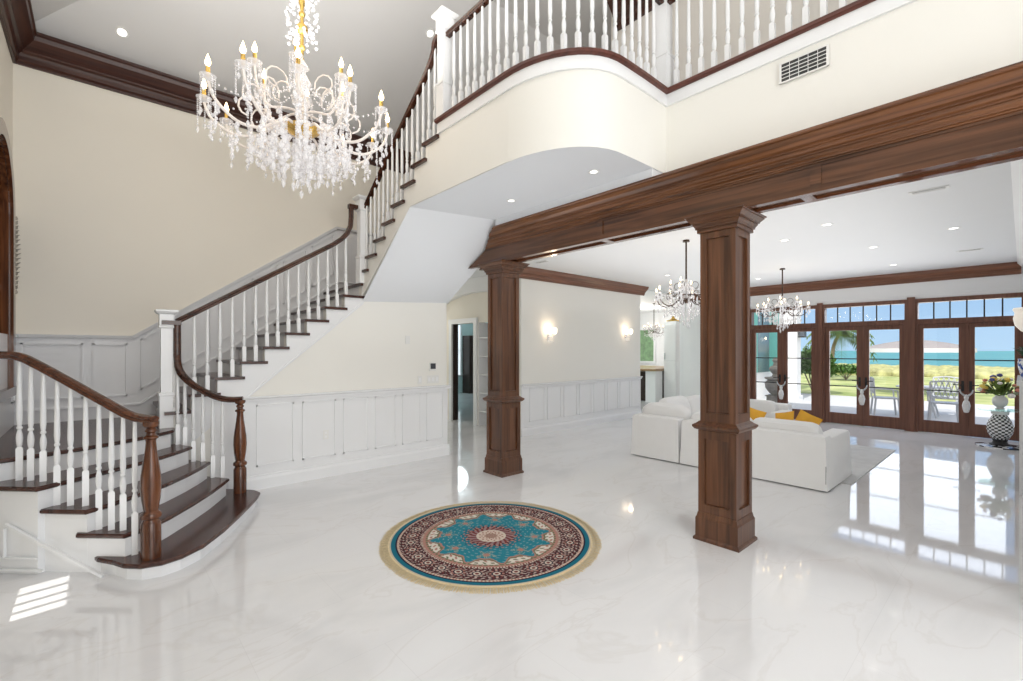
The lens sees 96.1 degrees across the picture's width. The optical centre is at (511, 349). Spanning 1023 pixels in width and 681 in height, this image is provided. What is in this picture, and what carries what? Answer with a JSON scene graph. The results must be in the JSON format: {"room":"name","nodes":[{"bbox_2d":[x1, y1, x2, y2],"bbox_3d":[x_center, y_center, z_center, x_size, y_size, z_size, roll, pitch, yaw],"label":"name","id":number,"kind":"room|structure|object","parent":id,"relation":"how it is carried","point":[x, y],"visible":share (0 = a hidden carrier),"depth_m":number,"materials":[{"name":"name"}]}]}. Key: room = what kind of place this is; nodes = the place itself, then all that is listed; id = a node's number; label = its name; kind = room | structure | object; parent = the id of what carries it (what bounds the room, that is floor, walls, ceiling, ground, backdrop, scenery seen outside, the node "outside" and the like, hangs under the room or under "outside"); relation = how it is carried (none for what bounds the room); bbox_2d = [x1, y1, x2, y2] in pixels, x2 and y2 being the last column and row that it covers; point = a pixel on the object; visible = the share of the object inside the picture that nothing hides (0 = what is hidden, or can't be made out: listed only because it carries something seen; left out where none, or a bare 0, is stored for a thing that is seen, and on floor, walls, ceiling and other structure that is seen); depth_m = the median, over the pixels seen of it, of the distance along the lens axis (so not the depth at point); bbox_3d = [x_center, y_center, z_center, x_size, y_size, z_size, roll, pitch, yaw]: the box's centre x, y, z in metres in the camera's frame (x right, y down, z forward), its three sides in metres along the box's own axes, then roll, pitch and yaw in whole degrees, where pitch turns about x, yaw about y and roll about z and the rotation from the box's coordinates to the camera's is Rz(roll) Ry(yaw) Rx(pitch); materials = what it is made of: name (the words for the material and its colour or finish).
{"room":"entrance foyer","nodes":[
{"label":"entrance foyer","id":0,"kind":"room"},
{"bbox_2d":[0,22,12,160],"bbox_3d":[-2.149,-1.700,1.194,0.200,6.700,10.650,0,0,-42],"label":"wall","id":1,"kind":"structure","parent":0,"point":[6,65],"depth_m":4.73,"materials":[{"name":"beige paint"}]},
{"bbox_2d":[0,117,16,402],"bbox_3d":[-4.821,-0.835,4.272,0.180,2.610,1.480,0,0,-42],"label":"window","id":2,"kind":"structure","parent":1,"relation":"in","point":[7,187],"depth_m":4.70,"materials":[{"name":"brown wood"}]},
{"bbox_2d":[0,333,18,436],"bbox_3d":[-4.730,0.490,4.253,0.050,1.320,2.250,0,0,-42],"label":"wainscot","id":3,"kind":"structure","parent":1,"relation":"attached to","point":[6,407],"depth_m":4.55,"materials":[{"name":"white paint"}]},
{"bbox_2d":[0,0,36,62],"bbox_3d":[-1.934,-3.333,1.254,0.200,0.335,10.450,0,0,-42],"label":"crown molding","id":4,"kind":"structure","parent":1,"relation":"attached to","point":[17,20],"depth_m":4.68,"materials":[{"name":"brown wood"}]},
{"bbox_2d":[16,216,20,293],"bbox_3d":[-5.382,-1.030,4.998,0.078,0.845,0.109,0,0,-42],"label":"wall ornament","id":5,"kind":"object","parent":1,"relation":"attached to","point":[17,245],"visible":0.29,"depth_m":5.00,"materials":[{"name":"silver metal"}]},
{"bbox_2d":[13,63,414,335],"bbox_3d":[-2.705,-1.700,7.721,8.100,6.700,0.200,0,0,-42],"label":"wall","id":6,"kind":"structure","parent":0,"point":[125,211],"depth_m":5.76,"materials":[{"name":"beige paint"}]},
{"bbox_2d":[14,227,376,424],"bbox_3d":[-3.715,-0.518,6.638,4.750,2.937,0.060,0,0,-42],"label":"wainscot","id":7,"kind":"structure","parent":6,"relation":"attached to","point":[125,370],"depth_m":5.90,"materials":[{"name":"paint"}]},
{"bbox_2d":[14,32,410,173],"bbox_3d":[-3.623,-3.333,6.626,4.870,0.335,0.200,0,0,-42],"label":"crown molding","id":8,"kind":"structure","parent":6,"relation":"attached to","point":[45,53],"depth_m":5.69,"materials":[{"name":"brown wood"}]},
{"bbox_2d":[172,286,445,476],"bbox_3d":[-2.351,0.383,6.116,3.480,2.534,0.100,0,0,-42],"label":"wall","id":9,"kind":"structure","parent":0,"point":[368,350],"depth_m":6.40,"materials":[{"name":"beige paint"}]},
{"bbox_2d":[214,385,450,488],"bbox_3d":[-3.129,1.099,7.281,3.180,1.102,2.987,0,0,-42],"label":"wainscot","id":10,"kind":"structure","parent":9,"relation":"attached to","point":[284,432],"depth_m":6.02,"materials":[{"name":"white paint"}]},
{"bbox_2d":[228,444,449,489],"bbox_3d":[-2.104,1.565,6.240,3.014,0.170,0.022,0,0,-42],"label":"baseboard","id":11,"kind":"structure","parent":9,"relation":"attached to","point":[257,482],"depth_m":6.08,"materials":[{"name":"white paint"}]},
{"bbox_2d":[427,375,438,382],"bbox_3d":[-1.208,0.447,7.069,0.197,0.114,0.010,0,0,-42],"label":"light switch","id":12,"kind":"object","parent":9,"relation":"attached to","point":[432,378],"visible":1,"depth_m":7.07,"materials":[{"name":"white plastic"}]},
{"bbox_2d":[31,0,610,159],"bbox_3d":[0.930,-4.225,3.827,7.900,1.450,10.450,0,0,-42],"label":"ceiling","id":13,"kind":"structure","parent":0,"point":[386,46],"depth_m":6.21,"materials":[{"name":"paint"}]},
{"bbox_2d":[115,26,128,37],"bbox_3d":[-4.570,-3.726,5.398,0.133,0.073,0.116,0,0,-42],"label":"recessed light","id":14,"kind":"object","parent":13,"relation":"in","point":[120,31],"visible":1,"depth_m":5.39,"materials":[{"name":"white plastic"}]},
{"bbox_2d":[196,0,392,198],"bbox_3d":[-2.016,-3.215,4.427,1.695,3.471,1.701,0,0,-42],"label":"chandelier","id":15,"kind":"object","parent":13,"relation":"hanging from","point":[302,130],"visible":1,"depth_m":4.29,"materials":[{"name":"glass"}]},
{"bbox_2d":[240,53,245,64],"bbox_3d":[-2.121,-2.298,3.634,0.033,0.077,0.033,0,0,-42],"label":"candle","id":16,"kind":"object","parent":15,"relation":"on","point":[242,54],"depth_m":3.62,"materials":[{"name":"gold metal"}]},
{"bbox_2d":[425,29,434,37],"bbox_3d":[-1.170,-4.548,6.612,0.133,0.073,0.116,0,0,-42],"label":"recessed light","id":17,"kind":"object","parent":13,"relation":"in","point":[429,33],"visible":1,"depth_m":6.61,"materials":[{"name":"white plastic"}]},
{"bbox_2d":[446,292,487,419],"bbox_3d":[-0.888,0.050,10.315,0.130,3.200,3.470,0,0,-42],"label":"wall","id":18,"kind":"structure","parent":0,"point":[474,305],"depth_m":10.38,"materials":[{"name":"beige paint"}]},
{"bbox_2d":[448,317,477,425],"bbox_3d":[-1.062,0.470,10.475,0.175,2.360,1.080,0,0,-42],"label":"door frame","id":19,"kind":"structure","parent":18,"relation":"in","point":[453,329],"depth_m":10.74,"materials":[{"name":"white paint"}]},
{"bbox_2d":[446,275,487,304],"bbox_3d":[-0.932,-1.125,10.154,0.150,0.850,3.450,0,0,-42],"label":"arch","id":20,"kind":"object","parent":18,"relation":"attached to","point":[479,284],"visible":0.31,"depth_m":9.94,"materials":[{"name":"white paint"}]},
{"bbox_2d":[458,322,487,392],"bbox_3d":[-0.281,0.050,14.000,5.900,3.200,8.000,0,0,-42],"label":"wall","id":21,"kind":"structure","parent":0,"point":[467,329],"depth_m":17.79,"materials":[{"name":"teal paint"}]},
{"bbox_2d":[458,324,461,375],"bbox_3d":[-2.071,0.000,17.606,0.400,2.020,0.045,0,0,-42],"label":"window","id":22,"kind":"structure","parent":21,"relation":"in","point":[459,325],"depth_m":17.68,"materials":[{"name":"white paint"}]},
{"bbox_2d":[0,393,1022,680],"bbox_3d":[2.295,1.710,9.862,18.400,0.120,17.600,0,0,-42],"label":"floor","id":23,"kind":"structure","parent":0,"point":[912,569],"depth_m":3.08,"materials":[{"name":"white stone"}]},
{"bbox_2d":[0,91,507,579],"bbox_3d":[-2.253,-0.390,5.034,4.780,4.080,4.400,0,0,-42],"label":"staircase","id":24,"kind":"structure","parent":23,"relation":"on","point":[37,536],"depth_m":4.19,"materials":[{"name":"white paint"}]},
{"bbox_2d":[0,351,161,560],"bbox_3d":[-3.377,0.768,3.474,1.579,1.520,0.134,0,0,7],"label":"stair railing","id":25,"kind":"object","parent":24,"relation":"on","point":[150,478],"visible":1,"depth_m":3.46,"materials":[{"name":"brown wood"}]},
{"bbox_2d":[154,5,458,493],"bbox_3d":[-2.202,-1.021,4.920,2.531,5.098,2.244,0,0,-42],"label":"stair railing","id":26,"kind":"object","parent":24,"relation":"on","point":[441,46],"visible":0.94,"depth_m":5.09,"materials":[{"name":"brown wood"}]},
{"bbox_2d":[463,335,472,393],"bbox_3d":[-1.463,0.550,17.782,0.700,2.200,0.495,0,0,-42],"label":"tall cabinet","id":27,"kind":"object","parent":23,"relation":"on","point":[467,340],"visible":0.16,"depth_m":17.48,"materials":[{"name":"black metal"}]},
{"bbox_2d":[478,322,487,425],"bbox_3d":[-0.395,0.525,9.931,0.350,2.250,0.600,0,0,-42],"label":"shelves","id":28,"kind":"object","parent":23,"relation":"on","point":[482,327],"visible":0.24,"depth_m":10.09,"materials":[{"name":"white paint"}]},
{"bbox_2d":[378,501,601,593],"bbox_3d":[-0.181,1.646,4.067,1.919,0.008,1.925,0,0,-42],"label":"round rug","id":29,"kind":"object","parent":23,"relation":"on","point":[491,544],"visible":1,"depth_m":3.83,"materials":[{"name":"fabric"}]},
{"bbox_2d":[477,259,529,477],"bbox_3d":[-0.108,0.245,6.209,0.500,2.809,0.500,0,0,-42],"label":"wood column","id":30,"kind":"structure","parent":23,"relation":"on","point":[503,458],"depth_m":6.11,"materials":[{"name":"wood"}]},
{"bbox_2d":[640,365,663,402],"bbox_3d":[4.670,1.120,15.896,2.600,1.060,2.200,0,0,-42],"label":"kitchen island","id":31,"kind":"object","parent":23,"relation":"on","point":[652,381],"visible":0.48,"depth_m":14.50,"materials":[{"name":"white paint"}]},
{"bbox_2d":[640,365,663,370],"bbox_3d":[4.670,0.625,15.896,2.600,0.070,2.200,0,0,-42],"label":"island countertop","id":32,"kind":"structure","parent":31,"relation":"on","point":[642,368],"depth_m":14.67,"materials":[{"name":"brown stone"}]},
{"bbox_2d":[664,321,679,397],"bbox_3d":[5.105,0.375,14.553,0.450,2.550,0.420,0,0,-42],"label":"tall cabinet","id":33,"kind":"object","parent":23,"relation":"on","point":[671,328],"visible":0.8,"depth_m":14.40,"materials":[{"name":"white paint"}]},
{"bbox_2d":[684,205,766,552],"bbox_3d":[1.864,0.245,4.015,0.500,2.809,0.500,0,0,-42],"label":"wood column","id":34,"kind":"structure","parent":23,"relation":"on","point":[724,518],"depth_m":3.92,"materials":[{"name":"wood"}]},
{"bbox_2d":[468,61,1022,270],"bbox_3d":[2.213,-1.367,3.529,0.530,0.415,8.291,0,0,-42],"label":"ceiling beam","id":35,"kind":"structure","parent":34,"relation":"on","point":[974,122],"depth_m":3.37,"materials":[{"name":"brown wood"}]},
{"bbox_2d":[680,411,851,491],"bbox_3d":[3.457,1.274,6.352,1.146,0.751,1.814,0,0,-42],"label":"sofa","id":36,"kind":"object","parent":23,"relation":"on","point":[791,452],"visible":0.58,"depth_m":5.68,"materials":[{"name":"white fabric"}]},
{"bbox_2d":[690,411,752,420],"bbox_3d":[2.974,1.105,6.519,0.263,0.413,0.858,0,0,-42],"label":"cushion","id":37,"kind":"object","parent":36,"relation":"on","point":[696,416],"depth_m":6.67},
{"bbox_2d":[750,407,766,419],"bbox_3d":[3.469,0.980,6.641,0.174,0.329,0.349,0,0,-42],"label":"throw pillow","id":38,"kind":"object","parent":36,"relation":"on","point":[754,413],"visible":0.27,"depth_m":6.59,"materials":[{"name":"fabric"}]},
{"bbox_2d":[775,411,793,419],"bbox_3d":[3.796,0.995,6.397,0.134,0.320,0.331,0,0,-28],"label":"throw pillow","id":39,"kind":"object","parent":36,"relation":"on","point":[786,415],"visible":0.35,"depth_m":6.37,"materials":[{"name":"fabric"}]},
{"bbox_2d":[752,417,822,433],"bbox_3d":[3.516,1.105,5.917,0.263,0.413,0.818,0,0,-42],"label":"cushion","id":40,"kind":"object","parent":36,"relation":"on","point":[763,422],"depth_m":5.80,"materials":[{"name":"fabric"}]},
{"bbox_2d":[795,410,822,424],"bbox_3d":[3.985,0.990,6.218,0.140,0.357,0.353,0,0,-42],"label":"throw pillow","id":41,"kind":"object","parent":36,"relation":"on","point":[802,416],"visible":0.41,"depth_m":6.20,"materials":[{"name":"fabric"}]},
{"bbox_2d":[841,444,894,484],"bbox_3d":[4.223,1.644,7.695,2.870,0.012,3.000,0,0,-42],"label":"area rug","id":42,"kind":"object","parent":23,"relation":"on","point":[864,459],"visible":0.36,"depth_m":6.88,"materials":[{"name":"fabric"}]},
{"bbox_2d":[631,395,699,462],"bbox_3d":[2.958,1.214,7.729,2.246,0.872,0.898,0,0,-42],"label":"sofa","id":43,"kind":"object","parent":42,"relation":"on","point":[656,431],"visible":0.59,"depth_m":7.00,"materials":[{"name":"white fabric"}]},
{"bbox_2d":[642,402,691,419],"bbox_3d":[2.421,1.050,7.179,0.292,0.447,0.796,0,0,-42],"label":"cushion","id":44,"kind":"object","parent":43,"relation":"on","point":[653,408],"depth_m":7.03,"materials":[{"name":"fabric"}]},
{"bbox_2d":[659,396,690,410],"bbox_3d":[2.749,1.010,7.742,0.796,0.464,0.278,0,0,-42],"label":"cushion","id":45,"kind":"object","parent":43,"relation":"on","point":[682,400],"depth_m":7.69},
{"bbox_2d":[686,395,699,414],"bbox_3d":[3.344,1.030,8.277,0.796,0.445,0.275,0,0,-42],"label":"cushion","id":46,"kind":"object","parent":43,"relation":"on","point":[694,401],"depth_m":8.04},
{"bbox_2d":[750,399,791,417],"bbox_3d":[4.371,1.282,8.835,0.766,0.705,1.744,0,0,-42],"label":"sofa","id":47,"kind":"object","parent":42,"relation":"on","point":[768,406],"visible":0.16,"depth_m":8.42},
{"bbox_2d":[750,399,777,416],"bbox_3d":[4.603,1.100,8.642,0.199,0.340,0.697,0,0,-42],"label":"cushion","id":48,"kind":"object","parent":47,"relation":"on","point":[768,406],"depth_m":8.45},
{"bbox_2d":[975,409,1018,449],"bbox_3d":[8.338,1.331,7.852,0.605,0.635,0.605,0,0,-42],"label":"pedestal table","id":49,"kind":"object","parent":23,"relation":"on","point":[999,426],"visible":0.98,"depth_m":7.77,"materials":[{"name":"multicoloured ceramic"}]},
{"bbox_2d":[992,395,1007,409],"bbox_3d":[8.338,0.889,7.852,0.198,0.245,0.198,0,0,-42],"label":"flower vase","id":50,"kind":"object","parent":49,"relation":"on","point":[1000,402],"visible":0.92,"depth_m":7.80,"materials":[{"name":"white ceramic"}]},
{"bbox_2d":[976,373,1018,397],"bbox_3d":[8.357,0.599,7.848,0.591,0.403,0.620,0,0,-42],"label":"flower bouquet","id":51,"kind":"object","parent":50,"relation":"in","point":[1001,387],"visible":1,"depth_m":7.79,"materials":[{"name":"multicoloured plant"}]},
{"bbox_2d":[363,147,662,302],"bbox_3d":[-0.266,-1.317,5.381,1.401,1.305,3.840,0,0,-42],"label":"ceiling","id":52,"kind":"structure","parent":0,"point":[429,258],"depth_m":5.43,"materials":[{"name":"paint"}]},
{"bbox_2d":[519,278,639,436],"bbox_3d":[1.645,0.000,10.159,4.070,3.300,0.150,0,0,-42],"label":"wall","id":53,"kind":"structure","parent":0,"point":[589,343],"depth_m":9.80,"materials":[{"name":"beige paint"}]},
{"bbox_2d":[545,328,556,341],"bbox_3d":[0.779,-0.298,9.186,0.297,0.284,0.138,0,0,-42],"label":"wall sconce","id":54,"kind":"object","parent":53,"relation":"attached to","point":[547,330],"visible":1,"depth_m":9.19,"materials":[{"name":"glass"}]},
{"bbox_2d":[521,409,640,436],"bbox_3d":[1.707,1.565,10.082,4.080,0.170,0.022,0,0,-42],"label":"baseboard","id":55,"kind":"structure","parent":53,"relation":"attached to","point":[546,428],"depth_m":9.75,"materials":[{"name":"white paint"}]},
{"bbox_2d":[521,376,642,427],"bbox_3d":[1.718,1.151,10.085,4.100,0.997,0.057,0,0,-42],"label":"wainscot","id":56,"kind":"structure","parent":53,"relation":"attached to","point":[551,402],"depth_m":9.83,"materials":[{"name":"white paint"}]},
{"bbox_2d":[519,266,648,295],"bbox_3d":[1.772,-1.466,10.071,4.300,0.208,0.150,0,0,-42],"label":"crown molding","id":57,"kind":"structure","parent":53,"relation":"attached to","point":[531,273],"depth_m":9.78,"materials":[{"name":"brown wood"}]},
{"bbox_2d":[624,329,632,340],"bbox_3d":[2.772,-0.358,10.977,0.297,0.284,0.138,0,0,-42],"label":"wall sconce","id":58,"kind":"object","parent":53,"relation":"attached to","point":[625,330],"visible":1,"depth_m":10.99,"materials":[{"name":"glass"}]},
{"bbox_2d":[508,70,665,172],"bbox_3d":[0.752,-2.047,4.005,1.526,0.766,0.434,0,0,-10],"label":"wall","id":59,"kind":"structure","parent":0,"point":[569,108],"depth_m":3.86,"materials":[{"name":"beige paint"}]},
{"bbox_2d":[640,311,679,365],"bbox_3d":[3.944,0.000,16.218,7.450,3.300,6.150,0,0,-42],"label":"wall","id":60,"kind":"structure","parent":0,"point":[652,319],"depth_m":19.20,"materials":[{"name":"white paint"}]},
{"bbox_2d":[640,328,656,362],"bbox_3d":[5.626,-0.190,19.694,0.100,1.480,1.230,0,0,-42],"label":"window","id":61,"kind":"structure","parent":60,"relation":"in","point":[647,345],"depth_m":19.55,"materials":[{"name":"glass"}]},
{"bbox_2d":[611,0,855,81],"bbox_3d":[3.235,-3.705,5.900,1.700,2.490,10.450,0,0,-42],"label":"wall","id":62,"kind":"structure","parent":0,"point":[764,5],"depth_m":5.47,"materials":[{"name":"paint"}]},
{"bbox_2d":[607,0,651,31],"bbox_3d":[3.703,-4.741,3.913,0.260,0.419,6.870,0,0,-42],"label":"crown molding","id":63,"kind":"structure","parent":62,"relation":"attached to","point":[610,2],"depth_m":6.33,"materials":[{"name":"brown wood"}]},
{"bbox_2d":[469,162,1016,313],"bbox_3d":[3.127,-1.610,12.594,13.510,0.120,14.650,0,0,-42],"label":"ceiling","id":64,"kind":"structure","parent":0,"point":[911,232],"depth_m":6.78,"materials":[{"name":"paint"}]},
{"bbox_2d":[643,303,663,340],"bbox_3d":[4.789,-0.933,15.467,0.716,1.274,0.707,0,0,-42],"label":"chandelier","id":65,"kind":"object","parent":64,"relation":"hanging from","point":[656,332],"visible":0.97,"depth_m":15.44,"materials":[{"name":"glass"}]},
{"bbox_2d":[654,239,699,327],"bbox_3d":[2.496,-0.937,6.575,0.884,1.266,0.885,0,0,-42],"label":"chandelier","id":66,"kind":"object","parent":64,"relation":"hanging from","point":[685,291],"visible":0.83,"depth_m":6.55,"materials":[{"name":"glass"}]},
{"bbox_2d":[756,268,809,331],"bbox_3d":[5.216,-0.947,8.859,0.884,1.246,0.885,0,0,-42],"label":"chandelier","id":67,"kind":"object","parent":64,"relation":"hanging from","point":[782,313],"visible":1,"depth_m":8.80,"materials":[{"name":"glass"}]},
{"bbox_2d":[908,185,949,195],"bbox_3d":[4.092,-1.563,4.512,0.100,0.014,0.300,0,0,-42],"label":"ceiling vent","id":68,"kind":"object","parent":64,"relation":"in","point":[945,186],"visible":1,"depth_m":4.49,"materials":[{"name":"white plastic"}]},
{"bbox_2d":[666,0,1022,171],"bbox_3d":[3.278,-1.945,2.449,0.150,0.990,5.260,0,0,-42],"label":"wall","id":69,"kind":"structure","parent":0,"point":[919,46],"depth_m":3.25,"materials":[{"name":"beige paint"}]},
{"bbox_2d":[434,0,875,123],"bbox_3d":[2.369,-2.435,3.051,7.323,0.050,1.276,0,0,36],"label":"trim","id":70,"kind":"structure","parent":69,"relation":"attached to","point":[856,4],"depth_m":3.82,"materials":[{"name":"brown wood"}]},
{"bbox_2d":[445,0,846,106],"bbox_3d":[2.347,-3.015,3.185,6.914,1.110,1.295,0,0,35],"label":"balcony railing","id":71,"kind":"object","parent":70,"relation":"on","point":[662,61],"visible":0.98,"depth_m":4.15,"materials":[{"name":"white wood"}]},
{"bbox_2d":[436,0,916,134],"bbox_3d":[2.339,-2.353,3.021,7.299,0.115,1.146,0,0,36],"label":"trim","id":72,"kind":"structure","parent":69,"relation":"attached to","point":[877,8],"depth_m":3.81,"materials":[{"name":"white paint"}]},
{"bbox_2d":[779,43,828,84],"bbox_3d":[2.220,-2.166,3.498,0.021,0.158,0.331,0,0,-42],"label":"air vent","id":73,"kind":"object","parent":69,"relation":"in","point":[816,59],"visible":1,"depth_m":3.49,"materials":[{"name":"grey"}]},
{"bbox_2d":[680,267,1022,396],"bbox_3d":[7.139,0.050,10.606,0.200,3.200,6.830,0,0,-42],"label":"wall","id":74,"kind":"structure","parent":0,"point":[689,337],"depth_m":10.16,"materials":[{"name":"white paint"}]},
{"bbox_2d":[750,305,816,418],"bbox_3d":[6.576,0.310,11.145,0.202,2.680,1.465,0,0,-42],"label":"door","id":75,"kind":"structure","parent":74,"relation":"in","point":[782,337],"depth_m":11.10,"materials":[{"name":"brown wood"}]},
{"bbox_2d":[777,381,785,398],"bbox_3d":[6.482,0.969,11.061,0.116,0.442,0.170,0,0,-9],"label":"ornament","id":76,"kind":"object","parent":75,"relation":"hanging from","point":[781,393],"visible":1,"depth_m":11.03,"materials":[{"name":"ceramic"}]},
{"bbox_2d":[750,297,914,431],"bbox_3d":[7.158,0.290,10.549,0.250,2.720,3.200,0,0,-42],"label":"trim","id":77,"kind":"structure","parent":74,"relation":"attached to","point":[910,300],"depth_m":9.35,"materials":[{"name":"brown wood"}]},
{"bbox_2d":[677,262,1021,300],"bbox_3d":[6.899,-1.466,10.605,0.160,0.208,6.510,0,0,-42],"label":"crown molding","id":78,"kind":"structure","parent":74,"relation":"attached to","point":[1010,268],"depth_m":9.47,"materials":[{"name":"wood"}]},
{"bbox_2d":[684,286,1022,310],"bbox_3d":[7.027,-1.130,10.566,0.020,0.040,6.440,0,0,-42],"label":"trim","id":79,"kind":"structure","parent":74,"relation":"attached to","point":[1010,287],"depth_m":9.44,"materials":[{"name":"white paint"}]},
{"bbox_2d":[823,300,906,430],"bbox_3d":[7.627,0.310,9.976,0.202,2.680,1.470,0,0,-42],"label":"door","id":80,"kind":"structure","parent":74,"relation":"in","point":[863,417],"depth_m":9.93,"materials":[{"name":"brown wood"}]},
{"bbox_2d":[856,385,867,404],"bbox_3d":[7.533,0.969,9.891,0.116,0.442,0.170,0,0,-9],"label":"ornament","id":81,"kind":"object","parent":80,"relation":"hanging from","point":[861,398],"visible":1,"depth_m":9.86,"materials":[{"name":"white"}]},
{"bbox_2d":[915,292,1022,440],"bbox_3d":[8.697,0.310,8.786,0.202,2.680,1.480,0,0,-42],"label":"door","id":82,"kind":"structure","parent":74,"relation":"in","point":[966,426],"depth_m":8.79,"materials":[{"name":"brown wood"}]},
{"bbox_2d":[959,389,973,412],"bbox_3d":[8.603,0.969,8.701,0.116,0.442,0.170,0,0,-9],"label":"ornament","id":83,"kind":"object","parent":82,"relation":"hanging from","point":[966,405],"visible":1,"depth_m":8.67,"materials":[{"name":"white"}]},
{"bbox_3d":[7.229,0.040,4.374,8.000,3.220,2.840,0,0,-42],"label":"wall","id":84,"kind":"structure","parent":0,"visible":0},
{"bbox_2d":[1010,159,1022,266],"bbox_3d":[6.147,-1.500,5.465,7.850,0.140,0.230,0,0,-42],"label":"trim","id":85,"kind":"structure","parent":84,"relation":"attached to","point":[1016,166],"depth_m":4.68,"materials":[{"name":"white paint"}]},
{"bbox_2d":[1012,307,1022,331],"bbox_3d":[6.196,-0.351,5.523,0.214,0.318,0.250,0,0,-42],"label":"wall lamp","id":86,"kind":"object","parent":84,"relation":"attached to","point":[1018,312],"visible":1,"depth_m":5.53,"materials":[{"name":"white glass"}]},
{"bbox_2d":[1017,375,1022,495],"bbox_3d":[6.321,0.995,5.608,1.600,1.310,0.210,0,0,-42],"label":"fireplace mantel","id":87,"kind":"object","parent":84,"relation":"attached to","point":[1019,378],"visible":1,"depth_m":5.19,"materials":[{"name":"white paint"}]},
{"bbox_2d":[1014,347,1022,376],"bbox_3d":[6.500,0.146,5.852,0.275,0.387,0.248,0,0,9],"label":"planter","id":88,"kind":"object","parent":87,"relation":"on","point":[1020,360],"visible":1,"depth_m":5.84,"materials":[{"name":"blue ceramic"}]},
{"bbox_2d":[1017,375,1022,385],"bbox_3d":[6.321,0.370,5.608,1.600,0.060,0.210,0,0,-42],"label":"mantel shelf","id":89,"kind":"object","parent":87,"relation":"attached to","point":[1019,379],"depth_m":5.15,"materials":[{"name":"white paint"}]},
{"label":"outside","id":90,"kind":"structure","parent":0,"visible":0},
{"bbox_2d":[801,373,1014,405],"bbox_3d":[26.847,1.770,24.134,31.800,0.160,120.000,0,0,-42],"label":"lawn","id":91,"kind":"structure","parent":90,"point":[880,381],"depth_m":20.73,"materials":[{"name":"green plant"}]},
{"bbox_2d":[801,346,838,387],"bbox_3d":[11.543,0.729,17.522,1.666,1.858,1.728,0,0,-42],"label":"shrub","id":92,"kind":"object","parent":91,"relation":"on","point":[806,353],"visible":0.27,"depth_m":17.21,"materials":[{"name":"green plant"}]},
{"bbox_2d":[804,330,876,362],"bbox_3d":[19.571,0.152,27.488,3.772,3.256,3.880,0,0,-42],"label":"palm tree","id":93,"kind":"object","parent":91,"relation":"on","point":[840,335],"visible":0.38,"depth_m":27.22,"materials":[{"name":"green plant"}]},
{"bbox_2d":[837,364,856,379],"bbox_3d":[18.658,1.187,25.625,1.824,0.959,1.876,0,0,-42],"label":"shrub","id":94,"kind":"object","parent":91,"relation":"on","point":[850,369],"visible":0.69,"depth_m":25.23,"materials":[{"name":"green plant"}]},
{"bbox_2d":[870,340,976,352],"bbox_3d":[15.267,0.655,17.421,3.324,2.090,3.324,0,0,-42],"label":"patio umbrella","id":95,"kind":"object","parent":91,"relation":"on","point":[929,346],"visible":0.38,"depth_m":16.38,"materials":[{"name":"beige fabric"}]},
{"bbox_2d":[835,363,1014,379],"bbox_3d":[27.128,1.550,36.437,13.866,0.750,26.818,0,0,-42],"label":"scrub","id":96,"kind":"object","parent":91,"relation":"on","point":[981,372],"visible":0.27,"depth_m":29.54,"materials":[{"name":"plant"}]},
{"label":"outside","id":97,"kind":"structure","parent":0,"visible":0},
{"bbox_2d":[759,393,1014,426],"bbox_3d":[12.141,1.710,10.914,7.750,0.080,50.000,0,0,-42],"label":"patio","id":98,"kind":"structure","parent":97,"point":[842,404],"depth_m":13.13,"materials":[{"name":"concrete"}]},
{"bbox_2d":[754,311,780,399],"bbox_3d":[7.804,-0.640,15.251,7.000,4.620,0.450,0,0,-42],"label":"house wing","id":99,"kind":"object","parent":98,"relation":"on","point":[766,342],"visible":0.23,"depth_m":15.77,"materials":[{"name":"white paint"}]},
{"bbox_2d":[754,313,757,372],"bbox_3d":[8.050,-0.300,15.203,0.300,2.100,0.050,0,0,-42],"label":"shutter","id":100,"kind":"object","parent":99,"relation":"hanging from","point":[755,316],"depth_m":15.28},
{"bbox_2d":[770,312,778,365],"bbox_3d":[9.314,-0.300,16.339,0.900,2.100,0.050,0,0,-42],"label":"shutter","id":101,"kind":"object","parent":99,"relation":"hanging from","point":[773,336],"depth_m":16.26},
{"bbox_2d":[765,358,776,402],"bbox_3d":[7.649,0.935,13.330,0.553,1.470,0.553,0,0,-42],"label":"stone urn","id":102,"kind":"object","parent":98,"relation":"on","point":[771,388],"visible":0.53,"depth_m":13.24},
{"bbox_2d":[784,310,802,400],"bbox_3d":[9.339,-0.140,15.340,0.500,3.620,0.530,0,0,-42],"label":"pillar","id":103,"kind":"structure","parent":98,"relation":"on","point":[794,343],"depth_m":15.16,"materials":[{"name":"white paint"}]},
{"bbox_2d":[870,377,898,414],"bbox_3d":[9.504,1.177,11.712,0.576,0.990,0.612,0,0,30],"label":"patio chair","id":104,"kind":"object","parent":98,"relation":"on","point":[872,384],"visible":0.83,"depth_m":11.62,"materials":[{"name":"white metal"}]},
{"bbox_2d":[896,385,949,417],"bbox_3d":[10.391,1.299,11.626,1.034,0.757,1.034,0,0,-42],"label":"patio table","id":105,"kind":"object","parent":98,"relation":"on","point":[925,386],"visible":0.34,"depth_m":11.32,"materials":[{"name":"white metal"}]},
{"bbox_2d":[926,380,958,421],"bbox_3d":[9.963,1.177,10.595,0.612,0.990,0.576,0,0,39],"label":"patio chair","id":106,"kind":"object","parent":98,"relation":"on","point":[929,394],"visible":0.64,"depth_m":10.51,"materials":[{"name":"white metal"}]},
{"bbox_2d":[932,376,958,412],"bbox_3d":[11.225,1.177,11.906,0.576,0.990,0.612,0,0,-42],"label":"patio chair","id":107,"kind":"object","parent":98,"relation":"on","point":[938,377],"visible":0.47,"depth_m":12.03,"materials":[{"name":"white metal"}]},
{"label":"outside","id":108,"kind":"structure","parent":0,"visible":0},
{"bbox_2d":[801,351,1014,366],"bbox_3d":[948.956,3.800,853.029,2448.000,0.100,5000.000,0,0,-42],"label":"sea","id":109,"kind":"structure","parent":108,"point":[980,355],"depth_m":230.03,"materials":[{"name":"liquid"}]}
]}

